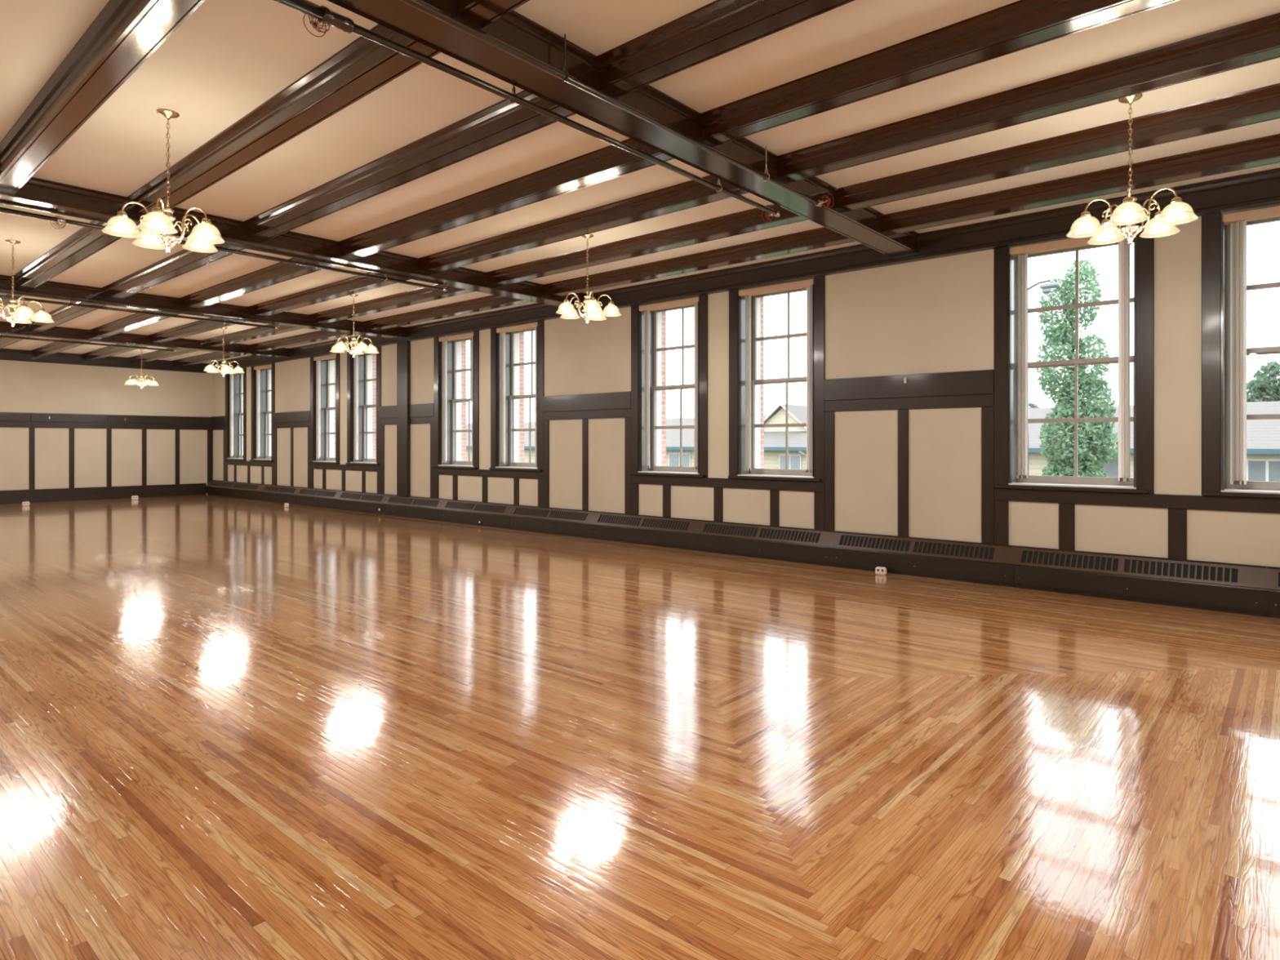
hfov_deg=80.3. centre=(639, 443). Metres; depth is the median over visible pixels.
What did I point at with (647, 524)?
grille
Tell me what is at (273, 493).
baseboard heater
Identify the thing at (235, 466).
trim
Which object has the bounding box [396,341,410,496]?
pilaster
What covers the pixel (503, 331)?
vertical blind
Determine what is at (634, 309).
trim
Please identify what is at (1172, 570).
grille
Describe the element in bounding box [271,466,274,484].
trim
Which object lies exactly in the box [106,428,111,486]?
trim
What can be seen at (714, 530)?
grille
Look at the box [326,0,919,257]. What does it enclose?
girder
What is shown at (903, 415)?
trim
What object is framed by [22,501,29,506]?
floor outlet
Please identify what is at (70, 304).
pipe
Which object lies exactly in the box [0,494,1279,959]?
floor
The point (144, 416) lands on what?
trim
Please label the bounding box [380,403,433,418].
trim
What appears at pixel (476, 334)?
trim
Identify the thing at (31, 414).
trim
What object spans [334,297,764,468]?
brick wall
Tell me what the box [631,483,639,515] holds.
trim
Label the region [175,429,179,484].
trim
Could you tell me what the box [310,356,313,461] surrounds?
trim
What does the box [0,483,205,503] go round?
baseboard
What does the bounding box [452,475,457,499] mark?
trim
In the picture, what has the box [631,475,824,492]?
trim
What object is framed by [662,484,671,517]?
trim
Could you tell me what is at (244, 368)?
trim
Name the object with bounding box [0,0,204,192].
ceiling beam
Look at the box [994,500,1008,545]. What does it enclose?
trim
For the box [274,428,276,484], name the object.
trim
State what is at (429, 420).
trim
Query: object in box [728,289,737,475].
trim
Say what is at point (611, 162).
ceiling beam
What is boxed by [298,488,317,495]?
grille
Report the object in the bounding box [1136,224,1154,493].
trim
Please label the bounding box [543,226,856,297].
ceiling beam
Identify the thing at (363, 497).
grille
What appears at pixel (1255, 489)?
window
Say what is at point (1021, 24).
ceiling beam
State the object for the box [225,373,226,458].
trim
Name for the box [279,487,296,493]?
grille
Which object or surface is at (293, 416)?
trim
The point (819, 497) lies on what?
trim
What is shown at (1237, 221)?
vertical blind
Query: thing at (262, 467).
trim
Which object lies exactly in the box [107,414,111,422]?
trim
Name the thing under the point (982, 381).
trim
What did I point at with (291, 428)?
trim
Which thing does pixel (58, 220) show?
pipe
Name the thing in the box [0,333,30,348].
ceiling beam
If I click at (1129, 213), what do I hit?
chandelier
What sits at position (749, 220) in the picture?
ceiling beam
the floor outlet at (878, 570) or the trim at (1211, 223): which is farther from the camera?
the floor outlet at (878, 570)
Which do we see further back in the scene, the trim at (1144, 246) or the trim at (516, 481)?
the trim at (516, 481)
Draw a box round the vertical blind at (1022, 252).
[1009,229,1134,481]
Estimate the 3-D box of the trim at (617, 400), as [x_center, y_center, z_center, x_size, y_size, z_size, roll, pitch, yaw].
[-0.854,-0.638,11.783,1.921,0.253,0.034,0,0,41]
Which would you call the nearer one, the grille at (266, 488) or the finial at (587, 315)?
the finial at (587, 315)
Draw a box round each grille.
[209,481,232,487]
[232,483,258,489]
[262,485,279,491]
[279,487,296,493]
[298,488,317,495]
[316,490,336,497]
[339,492,362,499]
[360,494,383,501]
[388,496,413,504]
[412,498,439,506]
[444,501,475,510]
[474,503,506,512]
[513,507,549,516]
[548,510,587,520]
[597,514,641,525]
[641,518,689,530]
[702,523,758,537]
[759,528,821,542]
[839,535,911,551]
[913,541,995,559]
[1021,551,1119,571]
[1124,559,1238,582]
[1278,572,1279,586]
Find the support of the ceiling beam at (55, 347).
attached to the ceiling
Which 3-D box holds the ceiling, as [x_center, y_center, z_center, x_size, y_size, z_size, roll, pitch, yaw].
[-5.649,-2.368,10.074,25.650,0.200,9.500,0,0,41]
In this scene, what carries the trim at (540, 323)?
attached to the wall at (936, 315)
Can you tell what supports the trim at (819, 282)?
attached to the wall at (936, 315)
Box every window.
[223,368,244,460]
[249,363,273,462]
[308,353,337,464]
[345,346,379,465]
[432,331,476,469]
[488,321,541,471]
[630,295,704,477]
[728,277,821,481]
[994,227,1148,493]
[1202,203,1279,498]
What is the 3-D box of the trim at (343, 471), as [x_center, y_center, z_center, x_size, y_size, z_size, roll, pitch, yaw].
[-6.541,0.819,16.741,0.140,0.462,0.022,0,0,41]
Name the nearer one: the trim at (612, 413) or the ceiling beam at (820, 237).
the ceiling beam at (820, 237)
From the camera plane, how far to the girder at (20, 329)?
15.71 m
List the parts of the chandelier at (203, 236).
lamp shade, arm, lamp shade, lamp shade, arm, chain, arm, arm, lamp shade, lamp shade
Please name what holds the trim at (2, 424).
attached to the wall at (26, 387)
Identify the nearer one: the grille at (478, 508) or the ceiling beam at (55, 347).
the grille at (478, 508)
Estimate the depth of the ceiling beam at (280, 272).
10.27 m
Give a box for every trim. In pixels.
[0,412,211,424]
[0,421,211,430]
[29,427,35,489]
[30,413,33,421]
[69,428,74,488]
[70,413,73,422]
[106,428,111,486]
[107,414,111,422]
[142,429,146,485]
[143,415,146,423]
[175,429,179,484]
[176,416,178,424]
[207,430,211,484]
[211,415,225,425]
[211,425,225,430]
[211,430,213,479]
[223,429,225,480]
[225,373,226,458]
[225,460,274,466]
[225,464,227,480]
[234,465,236,481]
[243,367,246,460]
[247,465,250,483]
[251,366,253,459]
[261,466,264,484]
[271,363,275,462]
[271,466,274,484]
[273,410,310,422]
[274,421,310,428]
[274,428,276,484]
[290,427,293,486]
[307,426,310,488]
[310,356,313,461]
[310,462,380,471]
[310,468,313,488]
[322,469,325,488]
[336,352,339,464]
[342,470,345,490]
[346,351,350,462]
[361,471,365,492]
[377,346,381,465]
[377,471,380,493]
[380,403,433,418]
[380,416,433,425]
[380,425,384,493]
[430,423,434,497]
[433,337,438,466]
[434,467,543,479]
[434,474,439,497]
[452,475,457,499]
[473,330,479,469]
[482,476,487,502]
[490,328,496,467]
[513,478,519,504]
[537,320,544,471]
[537,479,543,506]
[542,391,631,412]
[543,408,631,420]
[543,420,549,507]
[582,418,588,510]
[624,417,631,514]
[631,305,638,472]
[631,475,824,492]
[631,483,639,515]
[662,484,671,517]
[698,294,707,477]
[713,487,723,521]
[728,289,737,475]
[769,489,779,526]
[813,275,825,481]
[813,492,824,529]
[823,369,994,400]
[824,394,994,411]
[824,411,834,530]
[897,408,908,537]
[981,406,994,543]
[994,246,1008,484]
[994,488,1279,513]
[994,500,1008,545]
[1058,503,1075,550]
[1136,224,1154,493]
[1168,508,1186,559]
[1201,213,1221,495]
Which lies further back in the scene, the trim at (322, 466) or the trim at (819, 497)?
the trim at (322, 466)
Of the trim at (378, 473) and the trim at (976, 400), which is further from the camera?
the trim at (378, 473)
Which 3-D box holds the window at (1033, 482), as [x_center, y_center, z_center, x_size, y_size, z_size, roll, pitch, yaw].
[4.377,-0.777,7.637,1.330,2.475,0.712,0,0,41]
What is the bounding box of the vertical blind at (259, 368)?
[253,364,271,457]
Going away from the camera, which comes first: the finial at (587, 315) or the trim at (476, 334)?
the finial at (587, 315)
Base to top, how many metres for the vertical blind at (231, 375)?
2.356 m
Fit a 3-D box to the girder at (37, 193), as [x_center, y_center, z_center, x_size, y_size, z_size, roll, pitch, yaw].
[-3.775,-2.171,8.327,0.346,0.198,8.825,0,0,41]
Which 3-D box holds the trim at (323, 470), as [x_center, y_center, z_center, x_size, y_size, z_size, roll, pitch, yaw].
[-7.210,0.819,17.323,0.138,0.462,0.022,0,0,41]
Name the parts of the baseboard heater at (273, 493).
plate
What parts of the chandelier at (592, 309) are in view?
lamp shade, lamp shade, arm, arm, chain, lamp shade, lamp shade, arm, lamp shade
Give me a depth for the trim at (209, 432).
21.65 m
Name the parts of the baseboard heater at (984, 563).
plate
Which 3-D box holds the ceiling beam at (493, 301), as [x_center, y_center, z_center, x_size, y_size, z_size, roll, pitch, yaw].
[-3.310,-2.194,12.696,4.765,0.152,0.282,0,0,41]
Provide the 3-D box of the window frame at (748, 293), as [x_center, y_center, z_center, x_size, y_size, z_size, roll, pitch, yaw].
[1.735,-0.821,9.609,1.077,2.356,0.117,0,0,41]
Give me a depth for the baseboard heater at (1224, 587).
6.90 m
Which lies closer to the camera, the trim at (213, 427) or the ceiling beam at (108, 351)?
the ceiling beam at (108, 351)
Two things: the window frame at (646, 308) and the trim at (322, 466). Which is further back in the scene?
the trim at (322, 466)
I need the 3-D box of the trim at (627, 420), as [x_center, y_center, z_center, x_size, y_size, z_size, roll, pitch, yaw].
[-0.173,0.335,11.197,0.125,1.430,0.024,0,0,41]
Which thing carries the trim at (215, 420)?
attached to the wall at (936, 315)
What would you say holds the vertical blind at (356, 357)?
attached to the window at (365, 361)
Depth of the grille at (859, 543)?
8.60 m
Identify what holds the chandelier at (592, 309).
hanging from the ceiling
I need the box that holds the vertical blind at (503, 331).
[496,322,537,465]
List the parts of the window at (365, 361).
sill, frame, sash, sash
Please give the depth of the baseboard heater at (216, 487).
20.34 m
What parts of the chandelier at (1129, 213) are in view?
lamp shade, arm, lamp shade, arm, lamp shade, arm, chain, arm, arm, lamp shade, lamp shade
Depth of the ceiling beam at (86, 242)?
8.76 m
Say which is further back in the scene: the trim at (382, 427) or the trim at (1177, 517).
the trim at (382, 427)
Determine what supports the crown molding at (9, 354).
attached to the wall at (26, 387)
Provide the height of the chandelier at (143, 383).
0.967 m
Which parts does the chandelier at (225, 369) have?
lamp shade, lamp shade, lamp shade, lamp shade, lamp shade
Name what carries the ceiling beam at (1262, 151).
attached to the ceiling
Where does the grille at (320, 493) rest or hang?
attached to the baseboard heater at (315, 497)
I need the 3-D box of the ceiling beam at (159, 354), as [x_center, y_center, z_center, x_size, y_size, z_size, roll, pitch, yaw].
[-11.622,-2.194,18.580,4.890,0.152,0.282,0,0,41]
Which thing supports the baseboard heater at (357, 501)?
on the floor
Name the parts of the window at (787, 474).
frame, sill, sash, sash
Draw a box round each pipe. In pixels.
[0,207,447,294]
[0,294,278,331]
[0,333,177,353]
[273,0,780,222]
[400,0,833,208]
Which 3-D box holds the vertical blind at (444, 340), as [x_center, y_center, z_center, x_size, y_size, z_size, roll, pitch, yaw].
[-3.364,-0.821,14.047,1.077,2.356,0.118,0,0,41]
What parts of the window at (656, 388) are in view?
frame, sill, sash, sash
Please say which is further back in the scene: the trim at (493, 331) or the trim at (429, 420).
the trim at (429, 420)
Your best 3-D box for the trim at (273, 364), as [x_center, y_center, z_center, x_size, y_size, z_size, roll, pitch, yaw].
[-9.215,-0.777,19.066,0.137,2.475,0.026,0,0,41]
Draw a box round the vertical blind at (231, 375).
[230,373,233,456]
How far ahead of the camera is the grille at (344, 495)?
16.36 m
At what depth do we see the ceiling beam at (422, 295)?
11.81 m
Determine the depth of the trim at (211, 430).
21.68 m
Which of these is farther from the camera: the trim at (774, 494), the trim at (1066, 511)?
the trim at (774, 494)
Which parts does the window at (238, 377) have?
sash, sash, frame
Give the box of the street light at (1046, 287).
[1027,279,1060,475]
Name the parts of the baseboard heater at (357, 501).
plate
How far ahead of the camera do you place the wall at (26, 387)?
19.66 m
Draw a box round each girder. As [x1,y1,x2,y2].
[0,177,588,309]
[0,274,406,338]
[0,321,290,357]
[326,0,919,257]
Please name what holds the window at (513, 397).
in the wall at (936, 315)
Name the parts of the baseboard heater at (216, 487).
plate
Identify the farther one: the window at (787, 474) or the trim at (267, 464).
the trim at (267, 464)
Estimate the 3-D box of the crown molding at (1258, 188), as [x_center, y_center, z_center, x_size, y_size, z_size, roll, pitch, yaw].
[-2.785,-2.142,13.364,25.250,0.253,0.183,0,0,41]
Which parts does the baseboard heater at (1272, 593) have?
plate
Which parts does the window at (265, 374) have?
sash, sash, frame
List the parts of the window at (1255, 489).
sill, sash, sash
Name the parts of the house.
pane, pane, pane, pane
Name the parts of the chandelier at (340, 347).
lamp shade, lamp shade, arm, chain, lamp shade, lamp shade, lamp shade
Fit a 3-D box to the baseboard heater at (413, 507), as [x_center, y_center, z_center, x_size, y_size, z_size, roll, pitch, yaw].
[-4.385,1.244,14.750,1.977,0.412,0.138,0,0,41]
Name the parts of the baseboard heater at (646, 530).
plate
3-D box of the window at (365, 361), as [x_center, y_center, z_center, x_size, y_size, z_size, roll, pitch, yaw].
[-5.700,-0.777,16.408,1.330,2.475,0.712,0,0,41]
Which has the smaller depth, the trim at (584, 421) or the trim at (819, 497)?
the trim at (819, 497)
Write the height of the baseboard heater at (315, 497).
0.412 m
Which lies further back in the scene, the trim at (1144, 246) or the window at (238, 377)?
the window at (238, 377)
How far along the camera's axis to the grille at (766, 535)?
9.32 m
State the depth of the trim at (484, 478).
13.42 m
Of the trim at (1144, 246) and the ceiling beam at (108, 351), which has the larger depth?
the ceiling beam at (108, 351)
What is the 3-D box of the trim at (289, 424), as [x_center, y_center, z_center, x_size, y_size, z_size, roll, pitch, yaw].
[-8.439,-0.446,18.392,1.921,0.132,0.024,0,0,41]
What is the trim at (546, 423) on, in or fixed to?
attached to the wall at (936, 315)
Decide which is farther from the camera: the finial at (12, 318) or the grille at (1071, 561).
the finial at (12, 318)
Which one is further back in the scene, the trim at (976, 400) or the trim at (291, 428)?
the trim at (291, 428)
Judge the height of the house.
5.063 m
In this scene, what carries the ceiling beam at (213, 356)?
attached to the ceiling
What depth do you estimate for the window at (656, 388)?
11.13 m
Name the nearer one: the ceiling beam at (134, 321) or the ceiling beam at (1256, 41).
the ceiling beam at (1256, 41)
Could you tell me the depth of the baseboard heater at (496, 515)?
13.40 m
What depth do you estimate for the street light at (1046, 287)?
14.51 m
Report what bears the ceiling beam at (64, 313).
attached to the ceiling
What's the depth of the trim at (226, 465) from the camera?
20.99 m
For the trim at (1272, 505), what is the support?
attached to the wall at (936, 315)
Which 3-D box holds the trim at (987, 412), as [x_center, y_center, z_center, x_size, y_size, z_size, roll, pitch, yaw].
[3.621,0.335,7.894,0.125,1.430,0.024,0,0,41]
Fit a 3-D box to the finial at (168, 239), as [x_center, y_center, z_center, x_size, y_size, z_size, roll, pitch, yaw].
[-3.238,-1.375,5.205,0.122,0.067,0.122,0,0,-19]
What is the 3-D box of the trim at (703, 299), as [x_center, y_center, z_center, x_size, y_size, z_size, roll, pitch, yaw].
[0.862,-0.777,10.295,0.138,2.475,0.026,0,0,41]
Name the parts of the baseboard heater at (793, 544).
plate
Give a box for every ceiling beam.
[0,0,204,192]
[0,293,22,308]
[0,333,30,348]
[11,220,121,289]
[24,301,106,333]
[31,338,93,357]
[81,343,147,360]
[89,310,181,338]
[101,244,244,300]
[127,23,439,217]
[128,347,199,364]
[148,317,244,343]
[171,351,246,366]
[179,257,334,309]
[201,324,302,347]
[243,90,576,240]
[248,271,410,317]
[249,329,355,352]
[308,284,474,324]
[338,137,675,258]
[362,294,532,331]
[418,174,749,273]
[455,0,529,27]
[485,204,807,286]
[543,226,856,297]
[596,0,854,96]
[700,0,1179,146]
[777,12,1279,182]
[835,83,1279,212]
[883,133,1279,235]
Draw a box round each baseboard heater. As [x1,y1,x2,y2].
[205,480,265,500]
[260,484,301,504]
[295,487,342,509]
[336,490,390,515]
[384,494,446,521]
[440,498,515,529]
[508,504,598,538]
[591,511,702,551]
[696,520,836,566]
[831,530,1015,587]
[1010,545,1266,617]
[1264,566,1279,618]
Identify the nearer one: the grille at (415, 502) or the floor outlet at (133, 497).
the grille at (415, 502)
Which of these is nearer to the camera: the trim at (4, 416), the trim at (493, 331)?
the trim at (493, 331)
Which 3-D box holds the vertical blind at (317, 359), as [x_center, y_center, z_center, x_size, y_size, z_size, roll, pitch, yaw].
[-7.158,-0.821,17.349,1.077,2.356,0.117,0,0,41]
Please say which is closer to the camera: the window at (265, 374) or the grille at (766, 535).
the grille at (766, 535)
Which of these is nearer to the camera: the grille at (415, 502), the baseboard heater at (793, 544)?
the baseboard heater at (793, 544)
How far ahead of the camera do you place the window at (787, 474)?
9.97 m
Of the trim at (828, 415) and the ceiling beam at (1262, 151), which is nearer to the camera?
the ceiling beam at (1262, 151)
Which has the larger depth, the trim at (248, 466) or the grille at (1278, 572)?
the trim at (248, 466)
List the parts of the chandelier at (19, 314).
arm, arm, chain, arm, lamp shade, lamp shade, arm, lamp shade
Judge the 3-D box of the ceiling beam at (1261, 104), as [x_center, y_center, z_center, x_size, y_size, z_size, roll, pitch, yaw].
[3.665,-2.194,5.273,4.895,0.152,0.282,0,0,41]
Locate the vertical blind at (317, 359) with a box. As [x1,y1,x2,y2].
[313,354,336,458]
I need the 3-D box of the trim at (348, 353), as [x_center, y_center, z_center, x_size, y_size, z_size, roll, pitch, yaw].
[-6.358,-0.777,16.579,0.138,2.475,0.026,0,0,41]
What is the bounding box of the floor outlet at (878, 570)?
[875,566,886,575]
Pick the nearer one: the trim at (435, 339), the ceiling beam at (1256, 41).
the ceiling beam at (1256, 41)
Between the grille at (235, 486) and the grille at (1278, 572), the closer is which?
the grille at (1278, 572)
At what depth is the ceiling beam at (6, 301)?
11.14 m
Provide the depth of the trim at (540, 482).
12.45 m
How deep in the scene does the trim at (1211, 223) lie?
6.66 m
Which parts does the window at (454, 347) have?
sill, frame, sash, sash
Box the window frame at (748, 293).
[738,279,813,472]
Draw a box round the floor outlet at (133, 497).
[131,495,137,500]
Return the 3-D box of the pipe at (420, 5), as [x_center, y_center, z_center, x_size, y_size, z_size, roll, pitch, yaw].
[-0.573,-2.121,3.963,0.146,0.293,6.547,0,0,41]
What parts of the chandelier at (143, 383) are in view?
lamp shade, lamp shade, lamp shade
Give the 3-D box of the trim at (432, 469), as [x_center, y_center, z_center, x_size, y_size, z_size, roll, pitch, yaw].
[-3.967,0.335,14.499,0.125,1.430,0.024,0,0,41]
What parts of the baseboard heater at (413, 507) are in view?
plate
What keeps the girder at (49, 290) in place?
attached to the ceiling
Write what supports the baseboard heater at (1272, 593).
on the floor
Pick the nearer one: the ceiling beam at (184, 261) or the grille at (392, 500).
the ceiling beam at (184, 261)
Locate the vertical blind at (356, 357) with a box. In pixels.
[351,347,377,460]
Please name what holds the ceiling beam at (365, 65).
attached to the ceiling
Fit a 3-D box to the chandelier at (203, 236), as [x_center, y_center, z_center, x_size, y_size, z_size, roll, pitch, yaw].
[-3.213,-1.786,5.205,0.694,0.967,0.718,0,0,-1]
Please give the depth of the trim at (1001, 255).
7.80 m
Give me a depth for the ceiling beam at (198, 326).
14.58 m
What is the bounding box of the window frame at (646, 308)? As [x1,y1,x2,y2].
[639,297,698,469]
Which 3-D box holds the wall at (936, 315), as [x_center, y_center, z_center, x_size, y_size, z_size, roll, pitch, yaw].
[-2.629,-0.409,13.544,25.250,3.718,0.300,0,0,41]
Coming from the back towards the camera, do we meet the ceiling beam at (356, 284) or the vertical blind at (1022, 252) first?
the ceiling beam at (356, 284)
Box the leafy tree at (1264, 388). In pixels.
[1246,360,1279,402]
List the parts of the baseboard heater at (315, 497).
plate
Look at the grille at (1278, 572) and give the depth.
6.31 m
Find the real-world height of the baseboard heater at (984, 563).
0.412 m
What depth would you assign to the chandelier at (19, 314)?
8.49 m
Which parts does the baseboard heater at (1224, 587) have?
plate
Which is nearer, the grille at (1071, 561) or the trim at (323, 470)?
the grille at (1071, 561)
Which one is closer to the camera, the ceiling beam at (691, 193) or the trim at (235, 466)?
the ceiling beam at (691, 193)
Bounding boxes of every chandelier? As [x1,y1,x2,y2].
[0,239,54,327]
[101,108,224,253]
[124,348,159,388]
[204,327,244,377]
[329,293,378,358]
[555,233,621,324]
[1066,93,1198,244]
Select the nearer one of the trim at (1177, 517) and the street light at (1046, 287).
the trim at (1177, 517)
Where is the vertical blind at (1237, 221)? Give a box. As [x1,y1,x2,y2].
[1222,205,1279,484]
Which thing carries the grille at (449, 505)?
attached to the baseboard heater at (496, 515)
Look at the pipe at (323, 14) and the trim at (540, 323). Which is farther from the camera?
the trim at (540, 323)
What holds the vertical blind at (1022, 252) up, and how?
attached to the window at (1033, 482)
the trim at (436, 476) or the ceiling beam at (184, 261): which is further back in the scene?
the trim at (436, 476)
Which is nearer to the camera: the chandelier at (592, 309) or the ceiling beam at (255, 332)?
the chandelier at (592, 309)
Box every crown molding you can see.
[0,348,208,373]
[207,167,1279,371]
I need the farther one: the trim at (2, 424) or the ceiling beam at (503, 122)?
the trim at (2, 424)
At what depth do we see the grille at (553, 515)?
11.91 m
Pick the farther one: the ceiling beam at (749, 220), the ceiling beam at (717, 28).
the ceiling beam at (749, 220)
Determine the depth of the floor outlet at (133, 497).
19.43 m
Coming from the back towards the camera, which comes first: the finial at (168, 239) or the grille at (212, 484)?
the grille at (212, 484)
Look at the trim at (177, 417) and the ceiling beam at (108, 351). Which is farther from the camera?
the trim at (177, 417)
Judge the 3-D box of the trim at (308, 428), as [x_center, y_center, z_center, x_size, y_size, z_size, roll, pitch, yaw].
[-7.761,0.335,17.802,0.125,1.430,0.024,0,0,41]
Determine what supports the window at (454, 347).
in the wall at (936, 315)
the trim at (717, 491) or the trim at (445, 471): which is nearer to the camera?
the trim at (717, 491)
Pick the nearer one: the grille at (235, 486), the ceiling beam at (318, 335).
the ceiling beam at (318, 335)
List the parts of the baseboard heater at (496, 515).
plate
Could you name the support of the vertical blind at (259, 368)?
attached to the window at (265, 374)
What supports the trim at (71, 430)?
attached to the wall at (26, 387)
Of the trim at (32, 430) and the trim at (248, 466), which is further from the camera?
the trim at (248, 466)
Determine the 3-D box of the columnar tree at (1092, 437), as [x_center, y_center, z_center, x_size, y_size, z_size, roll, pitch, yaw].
[10.113,-0.673,17.712,1.816,7.249,1.792,0,0,-5]
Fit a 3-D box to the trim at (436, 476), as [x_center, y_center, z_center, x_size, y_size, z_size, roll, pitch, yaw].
[-3.868,0.819,14.413,0.137,0.462,0.024,0,0,41]
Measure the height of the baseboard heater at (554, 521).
0.412 m
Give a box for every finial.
[6,316,19,324]
[157,235,177,248]
[582,313,592,319]
[1120,226,1141,239]
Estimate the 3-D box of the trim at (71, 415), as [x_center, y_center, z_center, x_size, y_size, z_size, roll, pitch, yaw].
[-14.397,-0.642,19.223,0.048,0.215,0.060,0,0,41]
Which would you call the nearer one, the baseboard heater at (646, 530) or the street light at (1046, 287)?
the baseboard heater at (646, 530)
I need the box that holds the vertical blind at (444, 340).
[439,332,473,462]
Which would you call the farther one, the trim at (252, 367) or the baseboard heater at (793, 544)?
the trim at (252, 367)
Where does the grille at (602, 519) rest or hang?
attached to the baseboard heater at (646, 530)
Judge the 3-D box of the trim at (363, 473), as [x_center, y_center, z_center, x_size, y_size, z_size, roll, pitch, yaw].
[-5.890,0.819,16.175,0.125,0.462,0.022,0,0,41]
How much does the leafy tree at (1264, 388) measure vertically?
7.028 m
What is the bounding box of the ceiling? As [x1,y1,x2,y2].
[0,0,1279,363]
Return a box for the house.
[466,400,1279,481]
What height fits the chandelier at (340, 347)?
0.967 m
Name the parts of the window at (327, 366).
sill, sash, sash, frame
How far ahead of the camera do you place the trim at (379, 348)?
15.74 m
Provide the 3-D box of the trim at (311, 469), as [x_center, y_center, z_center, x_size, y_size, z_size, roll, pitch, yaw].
[-7.662,0.819,17.716,0.137,0.462,0.024,0,0,41]
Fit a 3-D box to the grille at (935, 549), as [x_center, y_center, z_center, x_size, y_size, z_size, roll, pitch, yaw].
[3.319,1.135,8.048,0.825,0.111,0.077,0,0,41]
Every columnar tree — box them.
[1028,402,1040,408]
[1035,257,1118,477]
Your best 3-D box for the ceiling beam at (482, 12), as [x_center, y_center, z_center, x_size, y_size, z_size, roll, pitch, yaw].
[0.988,-2.194,2.197,4.895,0.152,0.282,0,0,41]
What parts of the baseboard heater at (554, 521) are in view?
plate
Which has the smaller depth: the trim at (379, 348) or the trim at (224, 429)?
the trim at (379, 348)
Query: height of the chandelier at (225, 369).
0.967 m
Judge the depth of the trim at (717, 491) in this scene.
10.12 m
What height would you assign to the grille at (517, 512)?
0.111 m
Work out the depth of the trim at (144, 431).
20.42 m
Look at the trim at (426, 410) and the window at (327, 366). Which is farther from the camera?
the window at (327, 366)
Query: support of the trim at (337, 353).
attached to the wall at (936, 315)
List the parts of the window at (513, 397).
frame, sill, sash, sash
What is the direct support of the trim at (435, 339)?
attached to the wall at (936, 315)
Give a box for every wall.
[0,360,212,494]
[212,216,1279,567]
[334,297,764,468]
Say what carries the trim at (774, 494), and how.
attached to the wall at (936, 315)

